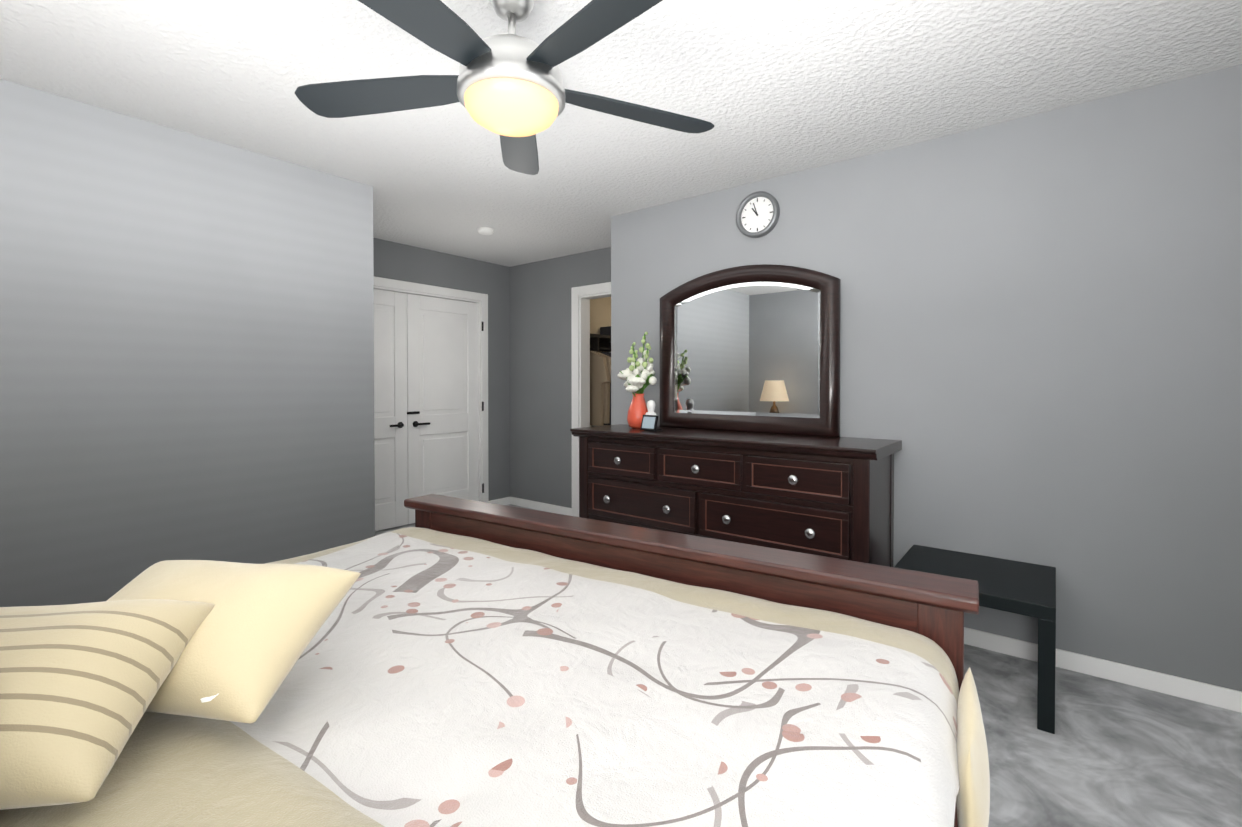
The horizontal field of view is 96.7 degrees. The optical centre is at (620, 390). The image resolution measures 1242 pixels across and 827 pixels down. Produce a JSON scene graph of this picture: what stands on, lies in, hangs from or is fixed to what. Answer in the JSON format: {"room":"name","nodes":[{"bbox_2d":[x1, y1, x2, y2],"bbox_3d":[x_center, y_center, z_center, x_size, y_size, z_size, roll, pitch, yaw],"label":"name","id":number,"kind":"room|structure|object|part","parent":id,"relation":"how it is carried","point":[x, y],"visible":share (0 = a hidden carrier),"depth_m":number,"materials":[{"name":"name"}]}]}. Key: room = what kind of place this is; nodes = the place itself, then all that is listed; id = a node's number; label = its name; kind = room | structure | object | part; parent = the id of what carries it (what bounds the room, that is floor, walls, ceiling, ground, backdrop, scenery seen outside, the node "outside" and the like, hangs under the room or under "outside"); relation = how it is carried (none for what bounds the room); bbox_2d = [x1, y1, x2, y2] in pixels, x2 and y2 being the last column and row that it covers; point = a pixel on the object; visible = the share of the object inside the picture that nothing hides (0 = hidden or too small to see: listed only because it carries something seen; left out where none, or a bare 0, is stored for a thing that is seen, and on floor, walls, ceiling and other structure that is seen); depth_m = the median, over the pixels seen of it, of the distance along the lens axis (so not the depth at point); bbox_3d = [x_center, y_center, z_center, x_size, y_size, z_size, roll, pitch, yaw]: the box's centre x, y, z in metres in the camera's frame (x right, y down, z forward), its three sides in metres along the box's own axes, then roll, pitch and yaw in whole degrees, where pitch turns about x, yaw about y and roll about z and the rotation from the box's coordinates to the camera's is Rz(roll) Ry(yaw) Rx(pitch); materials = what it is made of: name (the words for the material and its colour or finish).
{"room":"bedroom","nodes":[
{"label":"bedroom","id":0,"kind":"room"},
{"bbox_2d":[0,79,374,606],"bbox_3d":[-2.848,-0.013,2.690,1.260,2.440,2.730,1,1,38],"label":"wall","id":1,"kind":"structure","parent":0,"point":[186,346],"depth_m":2.59,"materials":[{"name":"paint"}]},
{"bbox_2d":[373,238,509,500],"bbox_3d":[-1.784,-0.040,4.964,0.120,2.440,2.160,1,1,38],"label":"wall","id":2,"kind":"structure","parent":0,"point":[400,262],"depth_m":5.49,"materials":[{"name":"paint"}]},
{"bbox_2d":[374,289,407,530],"bbox_3d":[-2.084,0.167,4.509,0.087,2.013,0.745,1,1,38],"label":"door leaf","id":3,"kind":"structure","parent":2,"relation":"in","point":[390,401],"depth_m":4.69,"materials":[{"name":"white wood"}]},
{"bbox_3d":[-1.911,0.298,4.702,0.051,0.054,0.144,1,1,38],"label":"handle","id":4,"kind":"part","parent":3,"relation":"part of","materials":[{"name":"black metal"}]},
{"bbox_2d":[374,276,488,502],"bbox_3d":[-1.884,0.121,4.827,0.145,2.120,1.680,1,1,38],"label":"door frame","id":5,"kind":"structure","parent":2,"relation":"attached to","point":[480,299],"depth_m":5.38,"materials":[{"name":"white wood"}]},
{"bbox_2d":[407,294,483,523],"bbox_3d":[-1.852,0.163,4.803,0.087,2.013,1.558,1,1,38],"label":"door leaf","id":6,"kind":"structure","parent":2,"relation":"in","point":[442,392],"depth_m":5.08,"materials":[{"name":"white wood"}]},
{"bbox_3d":[-1.766,0.296,4.886,0.051,0.054,0.144,1,1,38],"label":"handle","id":7,"kind":"part","parent":6,"relation":"part of","materials":[{"name":"black metal"}]},
{"bbox_3d":[-1.840,0.172,4.794,0.046,1.670,1.558,1,1,38],"label":"double door trim hardware","id":8,"kind":"part","parent":6,"relation":"part of","materials":[{"name":"white wood"}]},
{"bbox_2d":[510,247,610,507],"bbox_3d":[-0.360,-0.042,5.141,1.900,2.440,0.120,1,1,38],"label":"wall","id":9,"kind":"structure","parent":0,"point":[540,395],"depth_m":5.37,"materials":[{"name":"paint"}]},
{"bbox_2d":[505,497,571,515],"bbox_3d":[-0.802,1.135,5.418,0.880,0.078,0.014,1,1,38],"label":"baseboard","id":10,"kind":"structure","parent":9,"relation":"attached to","point":[541,506],"depth_m":5.41,"materials":[{"name":"white wood"}]},
{"bbox_2d":[571,282,610,516],"bbox_3d":[-0.050,0.116,4.890,0.930,2.130,0.145,1,1,38],"label":"door frame","id":11,"kind":"structure","parent":9,"relation":"attached to","point":[581,296],"depth_m":5.09,"materials":[{"name":"white wood"}]},
{"bbox_2d":[590,297,610,426],"bbox_3d":[-0.228,-0.055,6.182,0.120,2.440,1.680,1,1,38],"label":"wall","id":12,"kind":"structure","parent":0,"point":[600,312],"depth_m":6.07,"materials":[{"name":"paint"}]},
{"bbox_2d":[590,326,610,426],"bbox_3d":[0.018,-0.158,5.912,0.599,1.148,1.540,1,1,38],"label":"shelf unit","id":13,"kind":"object","parent":12,"relation":"attached to","point":[600,386],"visible":0.12,"depth_m":5.38,"materials":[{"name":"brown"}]},
{"bbox_2d":[0,0,1241,266],"bbox_3d":[-0.099,-1.276,2.999,5.600,0.080,6.900,1,1,38],"label":"ceiling","id":14,"kind":"structure","parent":0,"point":[770,88],"depth_m":2.18,"materials":[{"name":"white paint"}]},
{"bbox_2d":[477,227,493,234],"bbox_3d":[-1.050,-1.234,4.282,0.124,0.036,0.124,1,1,38],"label":"smoke detector","id":15,"kind":"object","parent":14,"relation":"attached to","point":[485,230],"visible":1,"depth_m":4.24,"materials":[{"name":"white plastic"}]},
{"bbox_2d":[295,0,713,174],"bbox_3d":[-0.324,-1.010,1.646,1.368,0.420,1.375,1,1,38],"label":"ceiling fan","id":16,"kind":"object","parent":14,"relation":"hanging from","point":[512,92],"visible":1,"depth_m":1.60,"materials":[{"name":"silver metal"}]},
{"bbox_3d":[-0.333,-1.049,1.685,0.324,0.342,0.324,1,1,38],"label":"motor","id":17,"kind":"part","parent":16,"relation":"part of","materials":[{"name":"silver metal"}]},
{"bbox_3d":[-0.333,-0.839,1.688,0.284,0.077,0.284,1,1,38],"label":"glass","id":18,"kind":"part","parent":16,"relation":"part of","materials":[{"name":"yellow"}]},
{"bbox_2d":[375,504,1241,826],"bbox_3d":[-0.099,1.233,3.030,5.600,0.060,6.900,1,1,38],"label":"floor","id":19,"kind":"structure","parent":0,"point":[1111,754],"depth_m":1.85,"materials":[{"name":"carpet"}]},
{"bbox_2d":[0,494,989,826],"bbox_3d":[-0.569,0.518,1.023,2.125,1.420,2.265,0,1,32],"label":"bed","id":20,"kind":"object","parent":19,"relation":"on","point":[452,662],"visible":1,"depth_m":0.97,"materials":[{"name":"white fabric"}]},
{"bbox_2d":[107,560,360,723],"bbox_3d":[-0.780,0.436,1.017,0.500,0.160,0.330,0,28,8],"label":"pillow","id":21,"kind":"object","parent":20,"relation":"on","point":[251,624],"depth_m":0.94,"materials":[{"name":"beige fabric"}]},
{"bbox_3d":[-0.015,0.849,1.921,2.110,0.735,0.160,0,1,32],"label":"footboard","id":22,"kind":"part","parent":20,"relation":"part of","materials":[{"name":"brown wood"}]},
{"bbox_2d":[570,264,901,566],"bbox_3d":[0.548,0.234,3.145,1.810,1.935,0.520,1,1,38],"label":"dresser","id":23,"kind":"object","parent":19,"relation":"on","point":[747,444],"visible":0.67,"depth_m":3.07,"materials":[{"name":"brown wood"}]},
{"bbox_2d":[617,332,656,428],"bbox_3d":[0.109,-0.067,3.524,0.283,0.616,0.223,1,1,38],"label":"vase","id":24,"kind":"object","parent":23,"relation":"on","point":[636,382],"visible":1,"depth_m":3.48,"materials":[{"name":"orange"}]},
{"bbox_2d":[640,415,661,430],"bbox_3d":[0.191,0.195,3.336,0.088,0.094,0.119,-1,1,-44],"label":"picture frame","id":25,"kind":"object","parent":23,"relation":"on","point":[649,422],"visible":0.93,"depth_m":3.31,"materials":[{"name":"black metal"}]},
{"bbox_2d":[645,400,656,414],"bbox_3d":[0.187,0.151,3.429,0.078,0.182,0.077,1,1,38],"label":"figurine","id":26,"kind":"object","parent":23,"relation":"on","point":[650,405],"visible":0.46,"depth_m":3.41,"materials":[{"name":"white ceramic"}]},
{"bbox_2d":[660,264,840,436],"bbox_3d":[0.713,-0.246,3.288,1.135,0.978,0.068,1,1,38],"label":"mirror","id":27,"kind":"object","parent":23,"relation":"on","point":[748,348],"depth_m":3.24,"materials":[{"name":"brown mirror"}]},
{"bbox_2d":[894,545,1055,733],"bbox_3d":[1.487,0.987,2.334,0.550,0.450,0.550,1,1,38],"label":"side table","id":28,"kind":"object","parent":19,"relation":"on","point":[1020,588],"visible":0.65,"depth_m":2.14,"materials":[{"name":"black wood"}]},
{"bbox_2d":[964,627,1241,712],"bbox_3d":[1.153,1.165,3.015,3.154,0.078,0.014,1,1,38],"label":"baseboard","id":29,"kind":"structure","parent":19,"relation":"on","point":[1210,694],"depth_m":2.29,"materials":[{"name":"white wood"}]},
{"bbox_2d":[611,64,1241,691],"bbox_3d":[1.470,-0.020,3.270,3.290,2.440,0.800,1,1,38],"label":"wall","id":30,"kind":"structure","parent":0,"point":[1041,338],"depth_m":2.42,"materials":[{"name":"paint"}]},
{"bbox_2d":[736,191,779,237],"bbox_3d":[0.801,-1.034,3.248,0.264,0.264,0.042,1,1,38],"label":"clock","id":31,"kind":"object","parent":30,"relation":"attached to","point":[757,214],"visible":0.98,"depth_m":3.25,"materials":[{"name":"grey plastic"}]}
]}

